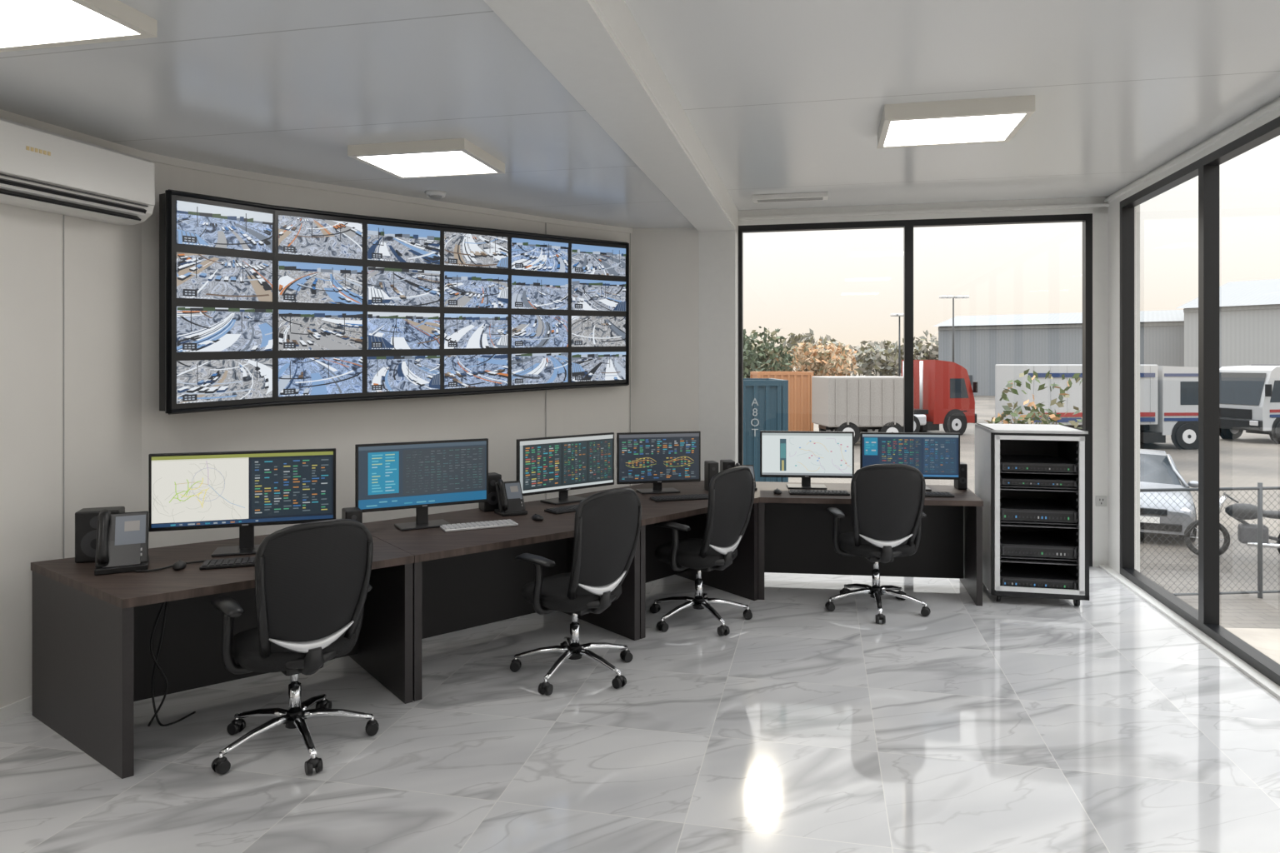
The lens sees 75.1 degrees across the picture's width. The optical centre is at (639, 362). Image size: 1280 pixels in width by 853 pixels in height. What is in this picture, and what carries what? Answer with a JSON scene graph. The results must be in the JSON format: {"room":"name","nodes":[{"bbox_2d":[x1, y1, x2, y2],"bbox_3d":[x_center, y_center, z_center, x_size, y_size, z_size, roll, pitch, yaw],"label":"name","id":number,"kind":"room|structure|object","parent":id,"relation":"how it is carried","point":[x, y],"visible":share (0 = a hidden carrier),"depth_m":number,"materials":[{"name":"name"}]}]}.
{"room":"control room","nodes":[
{"label":"control room","id":0,"kind":"room"},
{"bbox_2d":[0,160,698,708],"bbox_3d":[-2.807,0.160,3.330,1.829,3.450,10.852,0,0,29],"label":"wall","id":1,"kind":"structure","parent":0,"point":[113,420],"depth_m":4.79,"materials":[{"name":"paint"}]},
{"bbox_2d":[0,695,32,724],"bbox_3d":[-2.932,1.700,3.153,1.333,0.070,10.439,0,0,26],"label":"baseboard","id":2,"kind":"structure","parent":1,"relation":"attached to","point":[12,711],"depth_m":4.08,"materials":[{"name":"white paint"}]},
{"bbox_2d":[0,117,154,225],"bbox_3d":[-2.933,-0.945,4.059,0.237,0.360,1.180,0,0,15],"label":"air conditioner","id":3,"kind":"object","parent":1,"relation":"attached to","point":[42,170],"visible":1,"depth_m":4.13,"materials":[{"name":"white plastic"},{"name":"black plastic"}]},
{"bbox_2d":[0,109,632,233],"bbox_3d":[-2.932,-1.192,3.145,1.333,0.045,10.439,0,0,26],"label":"trim","id":4,"kind":"structure","parent":1,"relation":"attached to","point":[7,115],"depth_m":5.46,"materials":[{"name":"paint"}]},
{"bbox_2d":[63,215,630,559],"bbox_3d":[-1.647,0.255,6.034,0.293,2.900,4.342,0,0,42],"label":"trim","id":5,"kind":"structure","parent":1,"relation":"attached to","point":[63,215],"depth_m":4.33,"materials":[{"name":"grey"}]},
{"bbox_2d":[159,189,629,414],"bbox_3d":[-1.465,-0.384,6.111,0.242,1.358,3.728,0,0,44],"label":"wall display","id":6,"kind":"object","parent":1,"relation":"attached to","point":[261,305],"visible":1,"depth_m":5.70,"materials":[{"name":"black metal"}]},
{"bbox_2d":[0,566,1279,852],"bbox_3d":[-0.303,1.810,2.581,6.758,0.150,10.850,0,0,12],"label":"floor","id":7,"kind":"structure","parent":0,"point":[1102,724],"depth_m":3.73,"materials":[{"name":"stone"}]},
{"bbox_2d":[147,602,168,726],"bbox_3d":[-2.288,1.375,4.005,0.044,0.704,0.146,0,0,37],"label":"power cable","id":8,"kind":"object","parent":7,"relation":"on","point":[163,603],"visible":0.86,"depth_m":3.98,"materials":[{"name":"black plastic"}]},
{"bbox_2d":[150,601,195,726],"bbox_3d":[-2.261,1.381,4.052,0.104,0.715,0.178,0,0,27],"label":"power cable","id":9,"kind":"object","parent":7,"relation":"on","point":[166,602],"visible":0.86,"depth_m":3.99,"materials":[{"name":"black plastic"}]},
{"bbox_2d":[30,534,414,779],"bbox_3d":[-2.068,1.360,4.168,1.559,0.750,1.025,0,0,-37],"label":"office desk","id":10,"kind":"object","parent":7,"relation":"on","point":[92,659],"visible":0.7,"depth_m":4.00,"materials":[{"name":"brown wood"}]},
{"bbox_2d":[75,506,124,563],"bbox_3d":[-2.699,0.860,4.167,0.190,0.250,0.136,0,0,-20],"label":"speaker","id":11,"kind":"object","parent":10,"relation":"on","point":[86,519],"visible":0.52,"depth_m":4.09},
{"bbox_2d":[94,509,149,575],"bbox_3d":[-2.472,0.843,3.982,0.212,0.283,0.212,0,0,-29],"label":"desk phone","id":12,"kind":"object","parent":10,"relation":"on","point":[122,545],"visible":1,"depth_m":3.96,"materials":[{"name":"black plastic"}]},
{"bbox_2d":[135,559,213,572],"bbox_3d":[-2.231,0.978,4.010,0.049,0.009,0.343,0,0,43],"label":"power cable","id":13,"kind":"object","parent":10,"relation":"on","point":[195,562],"visible":0.77,"depth_m":3.95,"materials":[{"name":"black plastic"}]},
{"bbox_2d":[172,560,186,570],"bbox_3d":[-2.200,0.967,3.980,0.057,0.036,0.107,0,0,-23],"label":"computer mouse","id":14,"kind":"object","parent":10,"relation":"on","point":[180,565],"visible":1,"depth_m":3.95,"materials":[{"name":"black plastic"}]},
{"bbox_2d":[199,556,255,569],"bbox_3d":[-1.900,0.974,4.080,0.440,0.019,0.140,0,0,-19],"label":"keyboard","id":15,"kind":"object","parent":10,"relation":"on","point":[240,562],"visible":0.55,"depth_m":4.01,"materials":[{"name":"black plastic"}]},
{"bbox_2d":[148,448,335,556],"bbox_3d":[-2.052,0.722,4.343,0.882,0.525,0.190,0,0,-18],"label":"computer monitor","id":16,"kind":"object","parent":10,"relation":"on","point":[244,490],"visible":0.98,"depth_m":4.30,"materials":[{"name":"black plastic"}]},
{"bbox_2d":[341,506,362,523],"bbox_3d":[-1.599,0.899,4.627,0.090,0.170,0.136,0,0,-29],"label":"speaker","id":17,"kind":"object","parent":10,"relation":"on","point":[352,513],"visible":0.34,"depth_m":4.58},
{"bbox_2d":[210,519,379,774],"bbox_3d":[-1.565,1.205,3.771,0.702,1.059,0.692,0,0,-41],"label":"office chair","id":18,"kind":"object","parent":7,"relation":"on","point":[312,579],"visible":1,"depth_m":3.57,"materials":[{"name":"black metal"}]},
{"bbox_2d":[362,500,641,701],"bbox_3d":[-0.900,1.360,5.129,1.503,0.750,1.036,0,0,-40],"label":"office desk","id":19,"kind":"object","parent":7,"relation":"on","point":[462,580],"visible":0.41,"depth_m":5.20,"materials":[{"name":"brown wood"}]},
{"bbox_2d":[355,438,488,530],"bbox_3d":[-1.305,0.729,5.010,0.793,0.512,0.190,0,0,-29],"label":"computer monitor","id":20,"kind":"object","parent":19,"relation":"on","point":[421,476],"visible":0.98,"depth_m":4.96,"materials":[{"name":"black plastic"}]},
{"bbox_2d":[440,519,518,532],"bbox_3d":[-0.960,0.974,4.980,0.440,0.019,0.140,0,0,-26],"label":"keyboard","id":21,"kind":"object","parent":19,"relation":"on","point":[508,522],"visible":1,"depth_m":4.95,"materials":[{"name":"white plastic"}]},
{"bbox_2d":[478,472,501,511],"bbox_3d":[-0.999,0.865,5.557,0.120,0.240,0.136,0,0,-29],"label":"speaker","id":22,"kind":"object","parent":19,"relation":"on","point":[492,503],"visible":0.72,"depth_m":5.50},
{"bbox_2d":[494,479,527,516],"bbox_3d":[-0.840,0.872,5.418,0.170,0.226,0.170,0,0,-29],"label":"desk phone","id":23,"kind":"object","parent":19,"relation":"on","point":[511,502],"visible":1,"depth_m":5.40,"materials":[{"name":"black plastic"}]},
{"bbox_2d":[531,514,543,521],"bbox_3d":[-0.640,0.967,5.200,0.057,0.036,0.107,0,0,-34],"label":"computer mouse","id":24,"kind":"object","parent":19,"relation":"on","point":[535,517],"visible":1,"depth_m":5.17,"materials":[{"name":"black plastic"}]},
{"bbox_2d":[510,487,641,695],"bbox_3d":[-0.344,1.205,4.642,0.696,1.059,0.725,0,0,42],"label":"office chair","id":25,"kind":"object","parent":7,"relation":"on","point":[607,523],"visible":1,"depth_m":4.45,"materials":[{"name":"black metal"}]},
{"bbox_2d":[556,482,759,639],"bbox_3d":[0.115,1.360,6.095,1.095,0.750,1.403,0,0,45],"label":"office desk","id":26,"kind":"object","parent":7,"relation":"on","point":[740,578],"visible":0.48,"depth_m":6.16,"materials":[{"name":"brown wood"}]},
{"bbox_2d":[544,504,579,514],"bbox_3d":[-0.420,0.974,5.580,0.440,0.019,0.140,0,0,-40],"label":"keyboard","id":27,"kind":"object","parent":26,"relation":"on","point":[572,508],"visible":0.52,"depth_m":5.47,"materials":[{"name":"black plastic"}]},
{"bbox_2d":[515,432,614,504],"bbox_3d":[-0.532,0.751,5.910,0.843,0.466,0.190,0,0,-42],"label":"computer monitor","id":28,"kind":"object","parent":26,"relation":"on","point":[562,464],"visible":0.96,"depth_m":5.86,"materials":[{"name":"black plastic"}]},
{"bbox_2d":[616,430,700,494],"bbox_3d":[0.138,0.756,6.339,0.655,0.457,0.190,0,0,-14],"label":"computer monitor","id":29,"kind":"object","parent":26,"relation":"on","point":[657,458],"visible":1,"depth_m":6.29,"materials":[{"name":"black plastic"}]},
{"bbox_2d":[650,494,708,501],"bbox_3d":[0.300,0.974,6.000,0.440,0.019,0.140,0,0,-17],"label":"keyboard","id":30,"kind":"object","parent":26,"relation":"on","point":[697,497],"visible":0.94,"depth_m":5.96,"materials":[{"name":"black plastic"}]},
{"bbox_2d":[704,460,718,490],"bbox_3d":[0.551,0.875,6.417,0.080,0.220,0.136,0,0,-11],"label":"speaker","id":31,"kind":"object","parent":26,"relation":"on","point":[711,467],"visible":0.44,"depth_m":6.36},
{"bbox_2d":[650,465,754,635],"bbox_3d":[0.377,1.205,5.596,0.696,1.059,0.692,0,0,41],"label":"office chair","id":32,"kind":"object","parent":7,"relation":"on","point":[731,491],"visible":0.99,"depth_m":5.39,"materials":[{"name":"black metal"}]},
{"bbox_2d":[680,480,983,605],"bbox_3d":[1.356,1.360,6.421,2.398,0.750,0.805,0,0,8],"label":"office desk","id":33,"kind":"object","parent":7,"relation":"on","point":[795,532],"visible":0.6,"depth_m":6.49,"materials":[{"name":"brown wood"}]},
{"bbox_2d":[720,460,734,472],"bbox_3d":[0.700,0.884,6.657,0.100,0.200,0.136,0,0,-6],"label":"speaker","id":34,"kind":"object","parent":33,"relation":"on","point":[724,464],"visible":0.4,"depth_m":6.60},
{"bbox_2d":[734,462,757,490],"bbox_3d":[0.818,0.883,6.468,0.153,0.203,0.153,0,0,-6],"label":"desk phone","id":35,"kind":"object","parent":33,"relation":"on","point":[751,467],"visible":0.27,"depth_m":6.49,"materials":[{"name":"black plastic"}]},
{"bbox_2d":[773,488,781,494],"bbox_3d":[1.030,0.967,6.240,0.057,0.036,0.107,0,0,0],"label":"computer mouse","id":36,"kind":"object","parent":33,"relation":"on","point":[777,492],"visible":1,"depth_m":6.21,"materials":[{"name":"black plastic"}]},
{"bbox_2d":[760,430,854,489],"bbox_3d":[1.309,0.762,6.555,0.723,0.445,0.190,0,0,6],"label":"computer monitor","id":37,"kind":"object","parent":33,"relation":"on","point":[807,456],"visible":0.98,"depth_m":6.51,"materials":[{"name":"black plastic"}]},
{"bbox_2d":[788,490,849,495],"bbox_3d":[1.340,0.974,6.240,0.440,0.019,0.140,0,0,6],"label":"keyboard","id":38,"kind":"object","parent":33,"relation":"on","point":[832,492],"visible":1,"depth_m":6.20,"materials":[{"name":"black plastic"}]},
{"bbox_2d":[860,432,959,490],"bbox_3d":[2.092,0.764,6.480,0.749,0.440,0.190,0,0,6],"label":"computer monitor","id":39,"kind":"object","parent":33,"relation":"on","point":[937,456],"visible":0.77,"depth_m":6.43,"materials":[{"name":"black plastic"}]},
{"bbox_2d":[925,491,954,497],"bbox_3d":[2.080,0.974,6.160,0.440,0.019,0.140,0,0,6],"label":"keyboard","id":40,"kind":"object","parent":33,"relation":"on","point":[932,494],"visible":0.44,"depth_m":6.09,"materials":[{"name":"black plastic"}]},
{"bbox_2d":[954,462,967,489],"bbox_3d":[2.500,0.884,6.497,0.070,0.200,0.136,0,0,6],"label":"speaker","id":41,"kind":"object","parent":33,"relation":"on","point":[962,484],"visible":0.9,"depth_m":6.43},
{"bbox_2d":[825,464,930,624],"bbox_3d":[1.643,1.205,5.852,0.691,1.059,0.701,0,0,-1],"label":"office chair","id":42,"kind":"object","parent":7,"relation":"on","point":[887,500],"visible":1,"depth_m":5.59,"materials":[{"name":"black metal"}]},
{"bbox_2d":[975,423,1089,606],"bbox_3d":[2.905,1.110,6.231,0.645,1.250,0.667,0,0,12],"label":"rack","id":43,"kind":"object","parent":7,"relation":"on","point":[1032,481],"visible":0.98,"depth_m":5.99,"materials":[{"name":"black metal"}]},
{"bbox_2d":[0,0,1279,228],"bbox_3d":[-0.344,-1.390,2.525,6.497,0.350,10.667,0,0,12],"label":"ceiling","id":44,"kind":"structure","parent":0,"point":[781,97],"depth_m":3.97,"materials":[{"name":"white paint"}]},
{"bbox_2d":[0,0,157,52],"bbox_3d":[-2.120,-1.185,2.740,0.700,0.060,0.600,0,0,12],"label":"ceiling light","id":45,"kind":"object","parent":44,"relation":"attached to","point":[24,24],"depth_m":2.87,"materials":[{"name":"white plastic"}]},
{"bbox_2d":[347,138,504,179],"bbox_3d":[-1.230,-1.185,4.880,0.700,0.060,0.600,0,0,12],"label":"ceiling light","id":46,"kind":"object","parent":44,"relation":"attached to","point":[456,157],"depth_m":4.76,"materials":[{"name":"white plastic"}]},
{"bbox_2d":[425,190,445,199],"bbox_3d":[-1.460,-1.192,5.950,0.150,0.045,0.150,0,0,0],"label":"smoke detector","id":47,"kind":"object","parent":44,"relation":"attached to","point":[432,194],"visible":1,"depth_m":5.91,"materials":[{"name":"grey plastic"}]},
{"bbox_2d":[483,0,736,231],"bbox_3d":[-0.361,-1.372,2.597,2.450,0.385,9.846,0,0,0],"label":"ceiling beam","id":48,"kind":"structure","parent":44,"relation":"attached to","point":[597,50],"depth_m":3.68,"materials":[{"name":"white paint"}]},
{"bbox_2d":[752,191,827,203],"bbox_3d":[1.260,-1.383,7.000,0.620,0.043,0.160,0,0,12],"label":"ceiling vent","id":49,"kind":"object","parent":44,"relation":"in","point":[805,196],"depth_m":6.95,"materials":[{"name":"white plastic"}]},
{"bbox_2d":[877,95,1034,148],"bbox_3d":[1.770,-1.363,4.760,0.760,0.085,0.620,0,0,12],"label":"ceiling light","id":50,"kind":"object","parent":44,"relation":"attached to","point":[990,119],"depth_m":4.59,"materials":[{"name":"white plastic"}]},
{"bbox_2d":[698,205,738,480],"bbox_3d":[0.723,0.160,7.632,0.330,3.450,0.300,0,0,12],"label":"column","id":51,"kind":"structure","parent":0,"point":[717,250],"depth_m":7.49,"materials":[{"name":"white paint"}]},
{"bbox_2d":[738,196,1108,567],"bbox_3d":[2.344,0.160,7.477,3.640,3.450,0.150,0,0,12],"label":"wall","id":52,"kind":"structure","parent":0,"point":[1100,215],"depth_m":7.07,"materials":[{"name":"white paint"}]},
{"bbox_2d":[738,213,1092,566],"bbox_3d":[2.376,0.235,7.439,3.020,3.000,0.090,0,0,12],"label":"window","id":53,"kind":"structure","parent":52,"relation":"in","point":[1087,219],"depth_m":7.38,"materials":[{"name":"black metal"}]},
{"bbox_2d":[740,203,1109,219],"bbox_3d":[2.442,-1.327,7.363,3.100,0.025,0.030,0,0,12],"label":"trim","id":54,"kind":"structure","parent":52,"relation":"attached to","point":[1102,205],"depth_m":7.33,"materials":[{"name":"white paint"}]},
{"bbox_2d":[1095,495,1106,506],"bbox_3d":[3.905,1.175,7.055,0.086,0.086,0.014,0,0,12],"label":"power outlet","id":55,"kind":"object","parent":52,"relation":"attached to","point":[1101,501],"visible":1,"depth_m":7.05,"materials":[{"name":"grey plastic"}]},
{"bbox_2d":[1108,97,1279,573],"bbox_3d":[2.922,0.160,1.903,0.150,3.450,10.500,0,0,12],"label":"wall","id":56,"kind":"structure","parent":0,"point":[1114,205],"depth_m":6.80,"materials":[{"name":"white paint"}]},
{"bbox_2d":[1099,100,1279,699],"bbox_3d":[2.835,0.180,1.973,0.090,3.110,10.401,0,0,12],"label":"trim","id":57,"kind":"structure","parent":56,"relation":"attached to","point":[1235,661],"depth_m":5.24,"materials":[{"name":"white paint"}]},
{"bbox_2d":[1120,116,1279,686],"bbox_3d":[2.959,0.206,2.212,0.090,3.022,9.320,0,0,12],"label":"window","id":58,"kind":"structure","parent":56,"relation":"in","point":[1206,619],"depth_m":5.30,"materials":[{"name":"black metal"}]},
{"label":"outside","id":59,"kind":"structure","parent":0,"visible":0},
{"bbox_2d":[788,375,1279,629],"bbox_3d":[35.000,3.435,95.000,250.000,0.200,250.000,0,0,0],"label":"ground","id":60,"kind":"structure","parent":59,"point":[1247,460],"depth_m":16.07,"materials":[{"name":"grey asphalt"}]},
{"bbox_2d":[743,329,764,378],"bbox_3d":[4.441,0.383,52.695,6.545,5.935,5.686,0,0,0],"label":"tree","id":61,"kind":"object","parent":60,"relation":"on","point":[747,355],"visible":0.15,"depth_m":51.43,"materials":[{"name":"green plant"}]},
{"bbox_2d":[743,378,788,482],"bbox_3d":[0.812,1.885,21.517,5.645,2.900,2.466,0,0,0],"label":"shipping container","id":62,"kind":"object","parent":60,"relation":"on","point":[765,400],"visible":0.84,"depth_m":20.31,"materials":[{"name":"blue metal"}]},
{"bbox_2d":[743,326,794,378],"bbox_3d":[6.790,0.440,56.050,6.903,5.823,6.320,0,0,44],"label":"tree","id":63,"kind":"object","parent":60,"relation":"on","point":[767,360],"visible":0.29,"depth_m":55.19,"materials":[{"name":"green plant"}]},
{"bbox_2d":[750,350,792,371],"bbox_3d":[11.856,0.863,82.182,6.581,4.973,5.553,0,0,0],"label":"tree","id":64,"kind":"object","parent":60,"relation":"on","point":[776,358],"visible":0.02,"depth_m":80.79,"materials":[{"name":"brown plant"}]},
{"bbox_2d":[750,371,813,431],"bbox_3d":[6.562,1.885,38.720,2.545,2.900,2.460,0,0,0],"label":"shipping container","id":65,"kind":"object","parent":60,"relation":"on","point":[799,382],"visible":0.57,"depth_m":37.55,"materials":[{"name":"orange metal"}]},
{"bbox_2d":[781,328,827,369],"bbox_3d":[22.188,-0.673,116.683,8.364,8.067,10.308,0,0,0],"label":"tree","id":66,"kind":"object","parent":60,"relation":"on","point":[792,339],"visible":0.23,"depth_m":115.33,"materials":[{"name":"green plant"}]},
{"bbox_2d":[787,340,851,376],"bbox_3d":[14.728,0.686,70.091,5.481,5.332,7.326,0,0,0],"label":"tree","id":67,"kind":"object","parent":60,"relation":"on","point":[815,362],"visible":0.65,"depth_m":68.06,"materials":[{"name":"brown plant"}]},
{"bbox_2d":[795,339,859,374],"bbox_3d":[18.089,0.546,80.196,6.435,5.612,7.147,0,0,0],"label":"tree","id":68,"kind":"object","parent":60,"relation":"on","point":[850,353],"visible":0.15,"depth_m":78.40,"materials":[{"name":"brown plant"}]},
{"bbox_2d":[819,334,886,375],"bbox_3d":[28.929,-0.313,115.813,10.672,7.345,10.975,0,0,0],"label":"tree","id":69,"kind":"object","parent":60,"relation":"on","point":[867,349],"visible":0.28,"depth_m":113.90,"materials":[{"name":"brown plant"}]},
{"bbox_2d":[811,375,903,444],"bbox_3d":[9.146,1.960,34.423,3.500,2.750,2.457,0,0,-5],"label":"trailer","id":70,"kind":"object","parent":60,"relation":"on","point":[839,403],"visible":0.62,"depth_m":33.26,"materials":[{"name":"white metal"}]},
{"bbox_2d":[855,339,903,376],"bbox_3d":[33.822,0.021,116.924,8.224,6.677,9.476,0,0,0],"label":"tree","id":71,"kind":"object","parent":60,"relation":"on","point":[892,360],"visible":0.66,"depth_m":115.33,"materials":[{"name":"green plant"}]},
{"bbox_2d":[890,314,903,376],"bbox_3d":[21.800,-0.365,69.850,1.500,7.400,0.800,0,0,0],"label":"street lamp","id":72,"kind":"object","parent":60,"relation":"on","point":[891,315],"visible":0.62,"depth_m":69.93,"materials":[{"name":"grey metal"}]},
{"bbox_2d":[891,330,938,374],"bbox_3d":[41.603,-0.747,121.554,10.778,8.215,8.466,0,0,0],"label":"tree","id":73,"kind":"object","parent":60,"relation":"on","point":[922,352],"visible":0.38,"depth_m":120.65,"materials":[{"name":"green plant"}]},
{"bbox_2d":[859,360,977,435],"bbox_3d":[12.294,1.665,38.515,6.140,3.560,2.949,0,0,-20],"label":"truck","id":74,"kind":"object","parent":60,"relation":"on","point":[943,392],"visible":0.6,"depth_m":37.95,"materials":[{"name":"red metal"}]},
{"bbox_2d":[939,295,969,362],"bbox_3d":[28.200,-1.315,74.850,2.500,9.300,0.800,0,0,0],"label":"street lamp","id":75,"kind":"object","parent":60,"relation":"on","point":[940,297],"visible":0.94,"depth_m":74.93,"materials":[{"name":"grey metal"}]},
{"bbox_2d":[984,369,1082,428],"bbox_3d":[6.147,1.679,12.679,2.189,3.322,2.031,0,0,0],"label":"shrub","id":76,"kind":"object","parent":60,"relation":"on","point":[1054,417],"visible":0.25,"depth_m":12.53,"materials":[{"name":"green plant"}]},
{"bbox_2d":[933,310,1184,395],"bbox_3d":[56.254,-1.015,84.470,46.000,8.700,25.000,0,0,32],"label":"warehouse","id":77,"kind":"structure","parent":60,"relation":"on","point":[983,342],"depth_m":82.18,"materials":[{"name":"grey metal"}]},
{"bbox_2d":[995,364,1198,449],"bbox_3d":[18.354,1.765,32.945,7.690,3.360,2.949,0,0,-4],"label":"box truck","id":78,"kind":"object","parent":60,"relation":"on","point":[1168,395],"visible":0.48,"depth_m":31.86,"materials":[{"name":"grey metal"}]},
{"bbox_2d":[1140,449,1198,541],"bbox_3d":[10.141,2.595,17.182,2.180,1.540,4.280,0,0,26],"label":"car","id":79,"kind":"object","parent":60,"relation":"on","point":[1157,469],"visible":0.42,"depth_m":15.49,"materials":[{"name":"silver metal"}]},
{"bbox_2d":[1140,482,1279,598],"bbox_3d":[9.775,2.520,11.899,10.060,1.630,0.068,0,0,-6],"label":"fence","id":80,"kind":"object","parent":60,"relation":"on","point":[1260,488],"visible":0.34,"depth_m":11.76,"materials":[{"name":"grey metal"}]},
{"bbox_2d":[1176,279,1279,368],"bbox_3d":[75.832,-2.215,56.581,27.000,11.100,61.000,0,0,-38],"label":"warehouse","id":81,"kind":"structure","parent":60,"relation":"on","point":[1249,311],"depth_m":69.23,"materials":[{"name":"grey metal"}]},
{"bbox_2d":[1184,493,1279,555],"bbox_3d":[10.300,2.795,14.000,1.970,1.110,0.773,0,0,25],"label":"motorcycle","id":82,"kind":"object","parent":60,"relation":"on","point":[1249,511],"visible":0.55,"depth_m":13.97,"materials":[{"name":"black metal"}]},
{"bbox_2d":[1219,364,1279,444],"bbox_3d":[29.268,1.765,36.090,9.190,3.360,2.949,0,0,-14],"label":"box truck","id":83,"kind":"object","parent":60,"relation":"on","point":[1249,396],"visible":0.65,"depth_m":34.57,"materials":[{"name":"white metal"}]},
{"bbox_2d":[1224,627,1279,664],"bbox_3d":[10.440,3.320,5.809,13.792,0.030,9.792,0,0,9],"label":"paving","id":84,"kind":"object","parent":60,"relation":"on","point":[1267,642],"visible":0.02,"depth_m":9.94,"materials":[{"name":"beige concrete"}]}
]}

